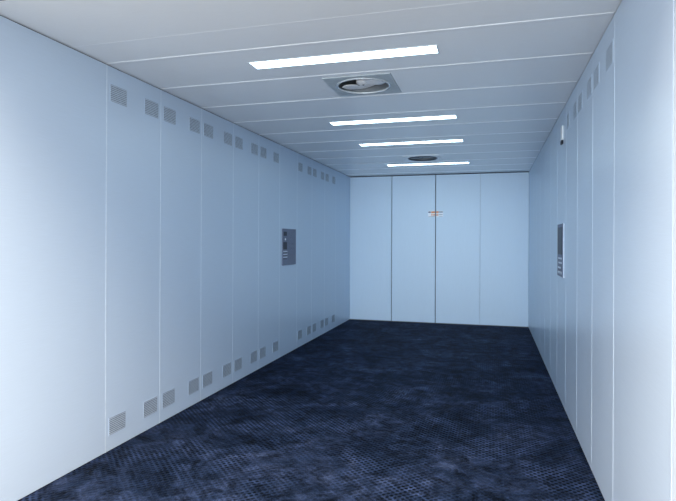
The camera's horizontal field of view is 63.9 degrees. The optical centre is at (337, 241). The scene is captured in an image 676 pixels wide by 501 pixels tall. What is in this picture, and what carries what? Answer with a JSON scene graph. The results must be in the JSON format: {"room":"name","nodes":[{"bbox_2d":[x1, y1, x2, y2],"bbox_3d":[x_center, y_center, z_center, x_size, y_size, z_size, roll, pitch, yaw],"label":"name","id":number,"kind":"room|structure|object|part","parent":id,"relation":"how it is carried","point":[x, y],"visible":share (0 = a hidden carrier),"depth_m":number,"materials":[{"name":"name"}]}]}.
{"room":"freight elevator interior","nodes":[
{"label":"freight elevator interior","id":0,"kind":"room"},
{"bbox_2d":[0,15,349,500],"bbox_3d":[-0.788,0.052,6.085,0.071,2.620,7.195,0,0,16],"label":"wall","id":1,"kind":"structure","parent":0,"point":[141,253],"depth_m":3.67,"materials":[{"name":"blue metal"}]},
{"bbox_3d":[-1.618,0.110,3.049,0.018,2.490,0.896,0,0,16],"label":"panel","id":2,"kind":"part","parent":1,"relation":"part of","materials":[{"name":"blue metal"}]},
{"bbox_2d":[109,410,125,435],"bbox_3d":[-1.459,1.201,3.590,0.003,0.117,0.170,0,0,16],"label":"air vent","id":3,"kind":"object","parent":1,"relation":"in","point":[117,422],"visible":1,"depth_m":3.59,"materials":[{"name":"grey metal"}]},
{"bbox_2d":[110,83,126,106],"bbox_3d":[-1.450,-0.966,3.590,0.003,0.117,0.170,0,0,16],"label":"air vent","id":4,"kind":"object","parent":1,"relation":"in","point":[118,95],"visible":1,"depth_m":3.58,"materials":[{"name":"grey metal"}]},
{"bbox_3d":[-1.416,0.110,3.767,0.018,2.490,0.588,0,0,16],"label":"panel","id":5,"kind":"part","parent":1,"relation":"part of","materials":[{"name":"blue metal"}]},
{"bbox_2d":[143,396,157,418],"bbox_3d":[-1.361,1.202,3.939,0.003,0.117,0.170,0,0,16],"label":"air vent","id":6,"kind":"object","parent":1,"relation":"in","point":[150,406],"visible":1,"depth_m":3.94,"materials":[{"name":"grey metal"}]},
{"bbox_2d":[144,98,158,118],"bbox_3d":[-1.352,-0.965,3.939,0.003,0.117,0.170,0,0,16],"label":"air vent","id":7,"kind":"object","parent":1,"relation":"in","point":[151,108],"visible":1,"depth_m":3.93,"materials":[{"name":"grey metal"}]},
{"bbox_2d":[162,388,174,408],"bbox_3d":[-1.298,1.202,4.160,0.003,0.117,0.170,0,0,16],"label":"air vent","id":8,"kind":"object","parent":1,"relation":"in","point":[168,398],"visible":1,"depth_m":4.16,"materials":[{"name":"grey metal"}]},
{"bbox_2d":[163,105,175,124],"bbox_3d":[-1.290,-0.965,4.160,0.003,0.117,0.170,0,0,16],"label":"air vent","id":9,"kind":"object","parent":1,"relation":"in","point":[169,115],"visible":1,"depth_m":4.15,"materials":[{"name":"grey metal"}]},
{"bbox_3d":[-1.255,0.111,4.337,0.018,2.490,0.588,0,0,16],"label":"panel","id":10,"kind":"part","parent":1,"relation":"part of","materials":[{"name":"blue metal"}]},
{"bbox_2d":[188,377,198,395],"bbox_3d":[-1.200,1.202,4.509,0.003,0.117,0.170,0,0,16],"label":"air vent","id":11,"kind":"object","parent":1,"relation":"in","point":[193,385],"visible":1,"depth_m":4.50,"materials":[{"name":"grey metal"}]},
{"bbox_2d":[189,116,199,133],"bbox_3d":[-1.191,-0.965,4.509,0.003,0.117,0.170,0,0,16],"label":"air vent","id":12,"kind":"object","parent":1,"relation":"in","point":[194,124],"visible":1,"depth_m":4.50,"materials":[{"name":"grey metal"}]},
{"bbox_2d":[202,371,211,388],"bbox_3d":[-1.137,1.202,4.730,0.003,0.117,0.170,0,0,16],"label":"air vent","id":13,"kind":"object","parent":1,"relation":"in","point":[206,378],"visible":1,"depth_m":4.71,"materials":[{"name":"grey metal"}]},
{"bbox_2d":[203,123,212,138],"bbox_3d":[-1.129,-0.965,4.730,0.003,0.117,0.170,0,0,16],"label":"air vent","id":14,"kind":"object","parent":1,"relation":"in","point":[207,129],"visible":1,"depth_m":4.72,"materials":[{"name":"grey metal"}]},
{"bbox_3d":[-1.094,0.112,4.908,0.018,2.490,0.588,0,0,16],"label":"panel","id":15,"kind":"part","parent":1,"relation":"part of","materials":[{"name":"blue metal"}]},
{"bbox_2d":[223,362,230,377],"bbox_3d":[-1.039,1.203,5.079,0.003,0.117,0.170,0,0,16],"label":"air vent","id":16,"kind":"object","parent":1,"relation":"in","point":[227,367],"visible":1,"depth_m":5.07,"materials":[{"name":"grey metal"}]},
{"bbox_2d":[224,131,231,145],"bbox_3d":[-1.030,-0.964,5.079,0.003,0.117,0.170,0,0,16],"label":"air vent","id":17,"kind":"object","parent":1,"relation":"in","point":[227,136],"visible":1,"depth_m":5.07,"materials":[{"name":"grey metal"}]},
{"bbox_2d":[234,357,241,371],"bbox_3d":[-0.976,1.203,5.301,0.003,0.117,0.170,0,0,16],"label":"air vent","id":18,"kind":"object","parent":1,"relation":"in","point":[238,362],"visible":1,"depth_m":5.29,"materials":[{"name":"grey metal"}]},
{"bbox_2d":[235,135,242,149],"bbox_3d":[-0.968,-0.964,5.301,0.003,0.117,0.170,0,0,16],"label":"air vent","id":19,"kind":"object","parent":1,"relation":"in","point":[238,141],"visible":1,"depth_m":5.29,"materials":[{"name":"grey metal"}]},
{"bbox_3d":[-0.933,0.112,5.478,0.018,2.490,0.588,0,0,16],"label":"panel","id":20,"kind":"part","parent":1,"relation":"part of","materials":[{"name":"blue metal"}]},
{"bbox_2d":[250,350,256,363],"bbox_3d":[-0.878,1.204,5.649,0.003,0.117,0.170,0,0,16],"label":"air vent","id":21,"kind":"object","parent":1,"relation":"in","point":[253,355],"visible":1,"depth_m":5.64,"materials":[{"name":"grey metal"}]},
{"bbox_2d":[251,142,257,155],"bbox_3d":[-0.869,-0.964,5.649,0.003,0.117,0.170,0,0,16],"label":"air vent","id":22,"kind":"object","parent":1,"relation":"in","point":[254,147],"visible":1,"depth_m":5.65,"materials":[{"name":"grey metal"}]},
{"bbox_2d":[259,346,265,359],"bbox_3d":[-0.816,1.204,5.871,0.003,0.117,0.170,0,0,16],"label":"air vent","id":23,"kind":"object","parent":1,"relation":"in","point":[262,351],"visible":1,"depth_m":5.87,"materials":[{"name":"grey metal"}]},
{"bbox_2d":[260,146,266,158],"bbox_3d":[-0.807,-0.963,5.871,0.003,0.117,0.170,0,0,16],"label":"air vent","id":24,"kind":"object","parent":1,"relation":"in","point":[263,151],"visible":1,"depth_m":5.87,"materials":[{"name":"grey metal"}]},
{"bbox_3d":[-0.772,0.113,6.048,0.018,2.490,0.588,0,0,16],"label":"panel","id":25,"kind":"part","parent":1,"relation":"part of","materials":[{"name":"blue metal"}]},
{"bbox_2d":[272,340,277,352],"bbox_3d":[-0.717,1.204,6.220,0.003,0.117,0.170,0,0,16],"label":"air vent","id":26,"kind":"object","parent":1,"relation":"in","point":[274,344],"visible":1,"depth_m":6.22,"materials":[{"name":"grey metal"}]},
{"bbox_2d":[273,151,278,163],"bbox_3d":[-0.708,-0.963,6.220,0.003,0.117,0.170,0,0,16],"label":"air vent","id":27,"kind":"object","parent":1,"relation":"in","point":[275,155],"visible":1,"depth_m":6.21,"materials":[{"name":"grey metal"}]},
{"bbox_3d":[-0.611,0.114,6.618,0.018,2.490,0.588,0,0,16],"label":"panel","id":28,"kind":"part","parent":1,"relation":"part of","materials":[{"name":"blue metal"}]},
{"bbox_2d":[282,229,295,265],"bbox_3d":[-0.594,0.066,6.613,0.018,0.438,0.452,0,0,16],"label":"control panel","id":29,"kind":"object","parent":1,"relation":"attached to","point":[288,235],"visible":1,"depth_m":6.58,"materials":[{"name":"grey plastic"}]},
{"bbox_2d":[297,329,301,339],"bbox_3d":[-0.494,1.205,7.011,0.003,0.117,0.170,0,0,16],"label":"air vent","id":30,"kind":"object","parent":1,"relation":"in","point":[299,333],"visible":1,"depth_m":7.00,"materials":[{"name":"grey metal"}]},
{"bbox_2d":[298,162,302,171],"bbox_3d":[-0.485,-0.962,7.011,0.003,0.117,0.170,0,0,16],"label":"air vent","id":31,"kind":"object","parent":1,"relation":"in","point":[300,165],"visible":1,"depth_m":7.01,"materials":[{"name":"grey metal"}]},
{"bbox_3d":[-0.450,0.114,7.189,0.018,2.490,0.588,0,0,16],"label":"panel","id":32,"kind":"part","parent":1,"relation":"part of","materials":[{"name":"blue metal"}]},
{"bbox_2d":[307,325,310,334],"bbox_3d":[-0.395,1.205,7.360,0.003,0.117,0.170,0,0,16],"label":"air vent","id":33,"kind":"object","parent":1,"relation":"in","point":[308,327],"visible":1,"depth_m":7.37,"materials":[{"name":"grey metal"}]},
{"bbox_2d":[307,166,311,175],"bbox_3d":[-0.387,-0.962,7.360,0.003,0.117,0.170,0,0,16],"label":"air vent","id":34,"kind":"object","parent":1,"relation":"in","point":[309,169],"visible":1,"depth_m":7.36,"materials":[{"name":"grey metal"}]},
{"bbox_2d":[312,323,315,332],"bbox_3d":[-0.333,1.206,7.581,0.003,0.117,0.170,0,0,16],"label":"air vent","id":35,"kind":"object","parent":1,"relation":"in","point":[314,324],"visible":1,"depth_m":7.57,"materials":[{"name":"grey metal"}]},
{"bbox_2d":[313,168,316,177],"bbox_3d":[-0.324,-0.961,7.581,0.003,0.117,0.170,0,0,16],"label":"air vent","id":36,"kind":"object","parent":1,"relation":"in","point":[314,169],"visible":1,"depth_m":7.57,"materials":[{"name":"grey metal"}]},
{"bbox_3d":[-0.289,0.115,7.759,0.018,2.490,0.588,0,0,16],"label":"panel","id":37,"kind":"part","parent":1,"relation":"part of","materials":[{"name":"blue metal"}]},
{"bbox_2d":[320,319,323,328],"bbox_3d":[-0.234,1.206,7.930,0.003,0.117,0.170,0,0,16],"label":"air vent","id":38,"kind":"object","parent":1,"relation":"in","point":[321,321],"visible":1,"depth_m":7.93,"materials":[{"name":"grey metal"}]},
{"bbox_2d":[325,173,328,181],"bbox_3d":[-0.163,-0.961,8.152,0.003,0.117,0.170,0,0,16],"label":"air vent","id":39,"kind":"object","parent":1,"relation":"in","point":[326,174],"visible":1,"depth_m":8.14,"materials":[{"name":"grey metal"}]},
{"bbox_3d":[-0.129,0.116,8.329,0.018,2.490,0.588,0,0,16],"label":"panel","id":40,"kind":"part","parent":1,"relation":"part of","materials":[{"name":"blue metal"}]},
{"bbox_3d":[0.032,0.116,8.899,0.018,2.490,0.588,0,0,16],"label":"panel","id":41,"kind":"part","parent":1,"relation":"part of","materials":[{"name":"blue metal"}]},
{"bbox_3d":[0.159,0.117,9.348,0.018,2.490,0.336,0,0,16],"label":"panel","id":42,"kind":"part","parent":1,"relation":"part of","materials":[{"name":"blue metal"}]},
{"bbox_2d":[0,0,621,176],"bbox_3d":[0.674,-1.221,5.674,3.099,0.182,7.195,0,0,16],"label":"ceiling","id":43,"kind":"structure","parent":0,"point":[508,70],"depth_m":3.41,"materials":[{"name":"grey metal"}]},
{"bbox_3d":[-0.222,-1.144,2.498,2.979,0.016,0.591,0,0,16],"label":"panel","id":44,"kind":"part","parent":43,"relation":"part of","materials":[{"name":"grey metal"}]},
{"bbox_2d":[247,45,439,69],"bbox_3d":[0.018,-1.173,3.348,1.190,0.083,0.145,0,0,16],"label":"ceiling light","id":45,"kind":"object","parent":43,"relation":"attached to","point":[428,49],"visible":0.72,"depth_m":3.34,"materials":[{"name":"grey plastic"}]},
{"bbox_3d":[-0.100,-1.143,2.931,2.979,0.016,0.301,0,0,16],"label":"panel","id":46,"kind":"part","parent":43,"relation":"part of","materials":[{"name":"grey metal"}]},
{"bbox_2d":[322,73,400,96],"bbox_3d":[0.185,-1.180,3.939,0.480,0.116,0.480,0,0,16],"label":"ceiling fan","id":47,"kind":"object","parent":43,"relation":"attached to","point":[383,83],"visible":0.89,"depth_m":3.96,"materials":[{"name":"metal"}]},
{"bbox_3d":[0.157,-1.161,4.040,0.270,0.048,0.146,0,0,-30],"label":"blade","id":48,"kind":"part","parent":47,"relation":"part of","materials":[{"name":"grey metal"}]},
{"bbox_3d":[0.212,-1.161,3.839,0.270,0.048,0.146,0,0,-30],"label":"blade","id":49,"kind":"part","parent":47,"relation":"part of","materials":[{"name":"grey metal"}]},
{"bbox_3d":[0.022,-1.143,3.363,2.979,0.016,0.588,0,0,16],"label":"panel","id":50,"kind":"part","parent":43,"relation":"part of","materials":[{"name":"grey metal"}]},
{"bbox_3d":[0.183,-1.142,3.933,2.979,0.016,0.588,0,0,16],"label":"panel","id":51,"kind":"part","parent":43,"relation":"part of","materials":[{"name":"grey metal"}]},
{"bbox_3d":[0.344,-1.142,4.503,2.979,0.016,0.588,0,0,16],"label":"panel","id":52,"kind":"part","parent":43,"relation":"part of","materials":[{"name":"grey metal"}]},
{"bbox_2d":[329,115,456,125],"bbox_3d":[0.503,-1.171,5.067,1.190,0.083,0.145,0,0,16],"label":"ceiling light","id":53,"kind":"object","parent":43,"relation":"attached to","point":[443,116],"visible":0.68,"depth_m":5.07,"materials":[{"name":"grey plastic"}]},
{"bbox_3d":[0.505,-1.141,5.074,2.979,0.016,0.588,0,0,16],"label":"panel","id":54,"kind":"part","parent":43,"relation":"part of","materials":[{"name":"grey metal"}]},
{"bbox_3d":[0.665,-1.140,5.644,2.979,0.016,0.588,0,0,16],"label":"panel","id":55,"kind":"part","parent":43,"relation":"part of","materials":[{"name":"grey metal"}]},
{"bbox_2d":[359,139,463,145],"bbox_3d":[0.827,-1.170,6.215,1.190,0.083,0.145,0,0,16],"label":"ceiling light","id":56,"kind":"object","parent":43,"relation":"attached to","point":[456,140],"visible":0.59,"depth_m":6.20,"materials":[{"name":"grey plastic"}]},
{"bbox_3d":[0.826,-1.140,6.214,2.979,0.016,0.588,0,0,16],"label":"panel","id":57,"kind":"part","parent":43,"relation":"part of","materials":[{"name":"grey metal"}]},
{"bbox_3d":[0.987,-1.139,6.784,2.979,0.016,0.588,0,0,16],"label":"panel","id":58,"kind":"part","parent":43,"relation":"part of","materials":[{"name":"grey metal"}]},
{"bbox_2d":[402,155,441,161],"bbox_3d":[1.147,-1.176,7.351,0.480,0.116,0.480,0,0,16],"label":"ceiling fan","id":59,"kind":"object","parent":43,"relation":"attached to","point":[419,157],"visible":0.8,"depth_m":7.40,"materials":[{"name":"grey metal"}]},
{"bbox_3d":[1.148,-1.138,7.355,2.979,0.016,0.588,0,0,16],"label":"panel","id":60,"kind":"part","parent":43,"relation":"part of","materials":[{"name":"grey metal"}]},
{"bbox_2d":[387,162,469,165],"bbox_3d":[1.305,-1.168,7.909,1.190,0.083,0.145,0,0,16],"label":"ceiling light","id":61,"kind":"object","parent":43,"relation":"attached to","point":[452,162],"visible":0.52,"depth_m":7.93,"materials":[{"name":"white plastic"}]},
{"bbox_3d":[1.309,-1.138,7.925,2.979,0.016,0.588,0,0,16],"label":"panel","id":62,"kind":"part","parent":43,"relation":"part of","materials":[{"name":"grey metal"}]},
{"bbox_3d":[1.470,-1.137,8.495,2.979,0.016,0.588,0,0,16],"label":"panel","id":63,"kind":"part","parent":43,"relation":"part of","materials":[{"name":"grey metal"}]},
{"bbox_3d":[1.597,-1.137,8.944,2.979,0.016,0.336,0,0,16],"label":"panel","id":64,"kind":"part","parent":43,"relation":"part of","materials":[{"name":"grey metal"}]},
{"bbox_2d":[18,320,604,500],"bbox_3d":[0.624,1.393,5.532,3.079,0.050,7.490,0,0,16],"label":"floor","id":65,"kind":"structure","parent":0,"point":[360,410],"depth_m":3.82,"materials":[{"name":"blue carpet"}]},
{"bbox_2d":[362,172,528,321],"bbox_3d":[1.656,0.057,9.170,3.099,2.730,0.050,0,0,16],"label":"wall","id":66,"kind":"structure","parent":0,"point":[497,172],"depth_m":9.15,"materials":[{"name":"grey metal"}]},
{"bbox_2d":[350,176,391,320],"bbox_3d":[0.565,0.118,9.401,0.731,2.474,0.035,0,0,16],"label":"door","id":67,"kind":"structure","parent":66,"relation":"in","point":[370,197],"depth_m":9.38,"materials":[{"name":"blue metal"}]},
{"bbox_2d":[392,175,435,322],"bbox_3d":[1.279,0.121,9.196,0.730,2.474,0.035,0,0,16],"label":"door","id":68,"kind":"structure","parent":66,"relation":"in","point":[413,231],"depth_m":9.18,"materials":[{"name":"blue metal"}]},
{"bbox_2d":[428,211,434,216],"bbox_3d":[1.569,-0.462,9.095,0.116,0.100,0.003,0,0,16],"label":"warning sticker","id":69,"kind":"object","parent":68,"relation":"attached to","point":[430,213],"visible":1,"depth_m":9.10,"materials":[{"name":"white paper"}]},
{"bbox_2d":[349,319,528,327],"bbox_3d":[1.629,1.367,9.093,2.959,0.008,0.090,0,0,16],"label":"trim","id":70,"kind":"structure","parent":66,"relation":"attached to","point":[349,319],"depth_m":9.03,"materials":[{"name":"grey metal"}]},
{"bbox_2d":[436,174,479,324],"bbox_3d":[1.986,0.124,8.996,0.715,2.474,0.035,0,0,16],"label":"door","id":71,"kind":"structure","parent":66,"relation":"in","point":[457,195],"depth_m":8.98,"materials":[{"name":"blue metal"}]},
{"bbox_2d":[436,211,442,216],"bbox_3d":[1.698,-0.461,9.059,0.116,0.100,0.002,0,0,16],"label":"warning sticker","id":72,"kind":"object","parent":71,"relation":"attached to","point":[438,213],"visible":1,"depth_m":9.06,"materials":[{"name":"white paper"}]},
{"bbox_2d":[480,172,528,326],"bbox_3d":[2.695,0.127,8.798,0.753,2.474,0.035,0,0,16],"label":"door","id":73,"kind":"structure","parent":66,"relation":"in","point":[504,197],"depth_m":8.78,"materials":[{"name":"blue metal"}]},
{"bbox_2d":[528,0,673,500],"bbox_3d":[2.126,0.064,5.263,0.071,2.620,7.195,0,0,16],"label":"wall","id":74,"kind":"structure","parent":0,"point":[602,332],"depth_m":2.61,"materials":[{"name":"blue metal"}]},
{"bbox_3d":[3.024,0.128,8.540,0.018,2.490,0.336,0,0,16],"label":"panel","id":75,"kind":"part","parent":74,"relation":"part of","materials":[{"name":"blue metal"}]},
{"bbox_3d":[2.897,0.128,8.091,0.018,2.490,0.588,0,0,16],"label":"panel","id":76,"kind":"part","parent":74,"relation":"part of","materials":[{"name":"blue metal"}]},
{"bbox_3d":[2.737,0.127,7.521,0.018,2.490,0.588,0,0,16],"label":"panel","id":77,"kind":"part","parent":74,"relation":"part of","materials":[{"name":"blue metal"}]},
{"bbox_3d":[2.576,0.126,6.950,0.018,2.490,0.588,0,0,16],"label":"panel","id":78,"kind":"part","parent":74,"relation":"part of","materials":[{"name":"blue metal"}]},
{"bbox_3d":[2.415,0.126,6.380,0.018,2.490,0.588,0,0,16],"label":"panel","id":79,"kind":"part","parent":74,"relation":"part of","materials":[{"name":"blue metal"}]},
{"bbox_3d":[2.254,0.125,5.810,0.018,2.490,0.588,0,0,16],"label":"panel","id":80,"kind":"part","parent":74,"relation":"part of","materials":[{"name":"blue metal"}]},
{"bbox_3d":[2.093,0.124,5.240,0.018,2.490,0.588,0,0,16],"label":"panel","id":81,"kind":"part","parent":74,"relation":"part of","materials":[{"name":"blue metal"}]},
{"bbox_2d":[557,223,564,277],"bbox_3d":[1.910,0.075,4.656,0.018,0.452,0.380,0,0,16],"label":"control panel","id":82,"kind":"object","parent":74,"relation":"attached to","point":[561,227],"visible":1,"depth_m":4.61,"materials":[{"name":"metal"}]},
{"bbox_2d":[560,125,562,144],"bbox_3d":[1.901,-0.902,4.608,0.016,0.150,0.090,0,0,16],"label":"wall fixture","id":83,"kind":"object","parent":74,"relation":"attached to","point":[561,141],"visible":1,"depth_m":4.58,"materials":[{"name":"white plastic"}]},
{"bbox_3d":[1.932,0.124,4.669,0.018,2.490,0.588,0,0,16],"label":"panel","id":84,"kind":"part","parent":74,"relation":"part of","materials":[{"name":"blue metal"}]},
{"bbox_2d":[567,111,569,128],"bbox_3d":[1.815,-0.953,4.277,0.003,0.117,0.170,0,0,16],"label":"air vent","id":85,"kind":"object","parent":74,"relation":"in","point":[568,114],"visible":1,"depth_m":4.25,"materials":[{"name":"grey metal"}]},
{"bbox_3d":[1.771,0.123,4.099,0.018,2.490,0.588,0,0,16],"label":"panel","id":86,"kind":"part","parent":74,"relation":"part of","materials":[{"name":"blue metal"}]},
{"bbox_2d":[573,99,576,119],"bbox_3d":[1.716,-0.953,3.928,0.003,0.117,0.170,0,0,16],"label":"air vent","id":87,"kind":"object","parent":74,"relation":"in","point":[575,103],"visible":1,"depth_m":3.91,"materials":[{"name":"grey metal"}]},
{"bbox_2d":[578,91,581,112],"bbox_3d":[1.654,-0.953,3.706,0.003,0.117,0.170,0,0,16],"label":"air vent","id":88,"kind":"object","parent":74,"relation":"in","point":[580,94],"visible":1,"depth_m":3.70,"materials":[{"name":"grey metal"}]},
{"bbox_3d":[1.610,0.122,3.529,0.018,2.490,0.588,0,0,16],"label":"panel","id":89,"kind":"part","parent":74,"relation":"part of","materials":[{"name":"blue metal"}]},
{"bbox_2d":[587,74,591,99],"bbox_3d":[1.555,-0.954,3.357,0.003,0.117,0.170,0,0,16],"label":"air vent","id":90,"kind":"object","parent":74,"relation":"in","point":[589,82],"visible":1,"depth_m":3.34,"materials":[{"name":"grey metal"}]},
{"bbox_2d":[593,63,598,90],"bbox_3d":[1.493,-0.954,3.136,0.003,0.117,0.170,0,0,16],"label":"air vent","id":91,"kind":"object","parent":74,"relation":"in","point":[596,70],"visible":1,"depth_m":3.13,"materials":[{"name":"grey metal"}]},
{"bbox_3d":[1.449,0.122,2.959,0.018,2.490,0.588,0,0,16],"label":"panel","id":92,"kind":"part","parent":74,"relation":"part of","materials":[{"name":"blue metal"}]},
{"bbox_2d":[606,39,612,71],"bbox_3d":[1.394,-0.954,2.787,0.003,0.117,0.170,0,0,16],"label":"air vent","id":93,"kind":"object","parent":74,"relation":"in","point":[609,51],"visible":1,"depth_m":2.78,"materials":[{"name":"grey metal"}]},
{"bbox_3d":[1.247,0.121,2.240,0.018,2.490,0.896,0,0,16],"label":"panel","id":94,"kind":"part","parent":74,"relation":"part of","materials":[{"name":"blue metal"}]},
{"bbox_2d":[672,0,675,500],"bbox_3d":[1.109,0.029,1.657,0.070,2.680,0.291,0,0,16],"label":"trim","id":95,"kind":"structure","parent":74,"relation":"attached to","point":[674,180],"depth_m":1.79,"materials":[{"name":"metal"}]}
]}

